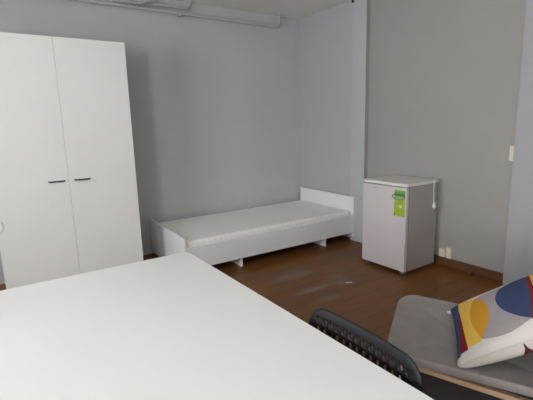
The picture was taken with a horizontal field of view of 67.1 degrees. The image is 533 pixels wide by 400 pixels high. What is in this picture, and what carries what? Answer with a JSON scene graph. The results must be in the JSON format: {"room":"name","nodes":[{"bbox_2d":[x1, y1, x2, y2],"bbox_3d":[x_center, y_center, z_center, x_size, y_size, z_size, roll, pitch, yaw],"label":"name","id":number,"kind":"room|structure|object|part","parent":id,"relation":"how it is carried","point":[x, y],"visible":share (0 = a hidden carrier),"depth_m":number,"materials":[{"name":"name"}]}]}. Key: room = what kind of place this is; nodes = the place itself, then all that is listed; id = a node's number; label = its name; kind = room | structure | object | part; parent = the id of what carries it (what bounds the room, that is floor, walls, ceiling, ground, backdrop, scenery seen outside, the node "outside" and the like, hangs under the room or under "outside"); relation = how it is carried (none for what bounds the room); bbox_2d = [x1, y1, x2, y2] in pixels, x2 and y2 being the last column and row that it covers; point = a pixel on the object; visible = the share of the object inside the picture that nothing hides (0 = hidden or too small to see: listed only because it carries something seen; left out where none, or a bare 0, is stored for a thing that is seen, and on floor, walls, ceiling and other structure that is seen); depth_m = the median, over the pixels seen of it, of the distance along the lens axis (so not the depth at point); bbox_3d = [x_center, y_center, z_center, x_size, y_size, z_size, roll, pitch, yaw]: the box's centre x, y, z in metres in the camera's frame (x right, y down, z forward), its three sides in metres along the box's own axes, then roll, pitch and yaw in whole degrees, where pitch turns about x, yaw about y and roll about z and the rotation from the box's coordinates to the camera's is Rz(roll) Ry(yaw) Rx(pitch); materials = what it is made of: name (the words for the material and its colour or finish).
{"room":"dorm room","nodes":[
{"label":"dorm room","id":0,"kind":"room"},
{"bbox_2d":[0,0,300,283],"bbox_3d":[-1.746,-0.650,3.913,5.850,2.606,0.200,-9,13,-33],"label":"wall","id":1,"kind":"structure","parent":0,"point":[215,104],"depth_m":4.43,"materials":[{"name":"grey paint"}]},
{"bbox_2d":[0,235,504,375],"bbox_3d":[0.064,1.122,1.597,5.850,0.120,6.500,-9,13,-33],"label":"floor","id":2,"kind":"structure","parent":0,"point":[303,279],"depth_m":3.40,"materials":[{"name":"brown wood"}]},
{"bbox_2d":[0,32,142,288],"bbox_3d":[-1.737,-0.270,3.440,1.060,2.034,0.612,-9,13,-33],"label":"wardrobe","id":3,"kind":"object","parent":2,"relation":"on","point":[69,206],"visible":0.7,"depth_m":3.19,"materials":[{"name":"white laminate"}]},
{"bbox_3d":[-1.810,-0.237,3.071,0.524,1.959,0.018,-9,13,-33],"label":"door","id":4,"kind":"part","parent":3,"relation":"part of","materials":[{"name":"white laminate"}]},
{"bbox_3d":[-1.372,-0.304,3.361,0.533,1.959,0.018,-9,13,-33],"label":"door","id":5,"kind":"part","parent":3,"relation":"part of","materials":[{"name":"white laminate"}]},
{"bbox_2d":[0,251,433,399],"bbox_3d":[-0.433,0.797,1.074,1.198,0.740,1.555,-9,13,-33],"label":"table","id":6,"kind":"object","parent":2,"relation":"on","point":[177,326],"visible":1,"depth_m":1.12,"materials":[{"name":"white laminate"}]},
{"bbox_2d":[0,221,4,233],"bbox_3d":[-1.051,0.240,1.280,0.398,0.311,0.160,-9,13,-33],"label":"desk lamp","id":7,"kind":"object","parent":6,"relation":"on","point":[2,227],"visible":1,"depth_m":1.35,"materials":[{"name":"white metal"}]},
{"bbox_2d":[149,187,353,266],"bbox_3d":[-0.120,0.272,4.442,2.050,0.508,0.975,-8,13,-32],"label":"bed","id":8,"kind":"object","parent":2,"relation":"on","point":[164,241],"visible":0.59,"depth_m":4.06,"materials":[{"name":"white laminate"}]},
{"bbox_3d":[-0.968,0.442,3.911,0.022,0.358,0.975,-8,13,-32],"label":"footboard","id":9,"kind":"part","parent":8,"relation":"part of","materials":[{"name":"white laminate"}]},
{"bbox_3d":[-0.339,0.540,4.010,0.020,0.154,0.375,-8,13,-32],"label":"support leg","id":10,"kind":"part","parent":8,"relation":"part of","materials":[{"name":"white laminate"}]},
{"bbox_2d":[159,200,348,247],"bbox_3d":[-0.121,0.233,4.434,2.000,0.107,0.921,-8,13,-32],"label":"mattress","id":11,"kind":"object","parent":8,"relation":"on","point":[206,229],"visible":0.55,"depth_m":4.24,"materials":[{"name":"white fabric"}]},
{"bbox_3d":[0.142,0.397,4.059,2.006,0.202,0.022,-8,13,-32],"label":"rail","id":12,"kind":"part","parent":8,"relation":"part of","materials":[{"name":"white laminate"}]},
{"bbox_3d":[0.545,0.409,4.571,0.020,0.154,0.375,-8,13,-32],"label":"support leg","id":13,"kind":"part","parent":8,"relation":"part of","materials":[{"name":"white laminate"}]},
{"bbox_3d":[0.729,0.122,4.977,0.022,0.458,0.975,-8,13,-32],"label":"headboard","id":14,"kind":"part","parent":8,"relation":"part of","materials":[{"name":"white laminate"}]},
{"bbox_2d":[308,309,422,392],"bbox_3d":[0.119,0.761,1.087,0.427,0.776,0.425,-8,13,-32],"label":"dining chair","id":15,"kind":"object","parent":2,"relation":"on","point":[392,352],"visible":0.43,"depth_m":1.09,"materials":[{"name":"black plastic"}]},
{"bbox_2d":[362,175,437,273],"bbox_3d":[1.253,0.201,3.760,0.479,0.823,0.516,-9,13,-33],"label":"refrigerator","id":16,"kind":"object","parent":2,"relation":"on","point":[399,212],"visible":1,"depth_m":3.59,"materials":[{"name":"metal"}]},
{"bbox_3d":[1.068,0.234,3.657,0.040,0.747,0.485,-9,13,-33],"label":"door","id":17,"kind":"part","parent":16,"relation":"part of","materials":[{"name":"white metal"}]},
{"bbox_3d":[1.233,-0.178,3.702,0.442,0.028,0.485,-9,13,-33],"label":"panel","id":18,"kind":"part","parent":16,"relation":"part of","materials":[{"name":"plastic"}]},
{"bbox_2d":[388,295,532,399],"bbox_3d":[0.931,0.612,1.724,0.747,0.793,0.610,3,12,24],"label":"chair","id":19,"kind":"object","parent":2,"relation":"on","point":[422,327],"visible":0.68,"depth_m":1.59,"materials":[{"name":"grey fabric"}]},
{"bbox_3d":[0.828,0.708,1.498,0.620,0.112,0.028,3,12,24],"label":"rail","id":20,"kind":"part","parent":19,"relation":"part of","materials":[{"name":"brown wood"}]},
{"bbox_2d":[447,275,532,367],"bbox_3d":[0.990,0.469,1.635,0.434,0.296,0.491,2,11,21],"label":"cushion","id":21,"kind":"object","parent":19,"relation":"on","point":[495,325],"visible":1,"depth_m":1.54,"materials":[{"name":"fabric"}]},
{"bbox_2d":[173,0,351,19],"bbox_3d":[-0.012,-1.556,1.093,5.850,0.120,6.500,-9,13,-33],"label":"ceiling","id":22,"kind":"structure","parent":0,"point":[293,9],"depth_m":4.39,"materials":[{"name":"paint"}]},
{"bbox_2d":[110,0,153,4],"bbox_3d":[-1.239,-1.904,3.776,0.455,0.127,0.030,-9,13,-33],"label":"pipe","id":23,"kind":"object","parent":22,"relation":"attached to","point":[121,1],"visible":1,"depth_m":3.77,"materials":[{"name":"white metal"}]},
{"bbox_2d":[132,0,191,9],"bbox_3d":[-2.303,-1.766,3.132,3.715,0.094,0.049,-9,13,-33],"label":"pipe","id":24,"kind":"object","parent":22,"relation":"attached to","point":[189,2],"visible":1,"depth_m":4.02,"materials":[{"name":"white metal"}]},
{"bbox_2d":[74,0,281,27],"bbox_3d":[-1.841,-1.809,3.462,4.850,0.158,0.110,-9,13,-33],"label":"pipe","id":25,"kind":"object","parent":22,"relation":"attached to","point":[178,13],"visible":1,"depth_m":4.07,"materials":[{"name":"white metal"}]},
{"bbox_2d":[299,0,532,284],"bbox_3d":[2.275,-0.562,2.838,0.406,2.606,6.100,-9,13,-33],"label":"wall","id":26,"kind":"structure","parent":0,"point":[442,90],"depth_m":3.63,"materials":[{"name":"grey paint"}]},
{"bbox_2d":[439,247,451,258],"bbox_3d":[1.648,0.486,3.716,0.036,0.102,0.105,-9,13,-33],"label":"wall socket","id":27,"kind":"object","parent":26,"relation":"attached to","point":[443,252],"visible":1,"depth_m":3.71,"materials":[{"name":"beige plastic"}]},
{"bbox_3d":[1.675,0.488,3.698,0.012,0.102,0.045,-9,13,-33],"label":"plate","id":28,"kind":"part","parent":27,"relation":"part of","materials":[{"name":"beige plastic"}]},
{"bbox_2d":[434,254,502,282],"bbox_3d":[1.537,0.542,3.918,0.014,0.080,1.496,-9,13,-33],"label":"baseboard","id":29,"kind":"structure","parent":26,"relation":"attached to","point":[480,271],"depth_m":3.54,"materials":[{"name":"brown paint"}]},
{"bbox_2d":[509,146,513,160],"bbox_3d":[1.916,-0.362,3.135,0.017,0.116,0.042,-9,13,-33],"label":"light switch","id":30,"kind":"object","parent":26,"relation":"attached to","point":[511,153],"visible":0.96,"depth_m":3.13,"materials":[{"name":"beige plastic"}]}
]}

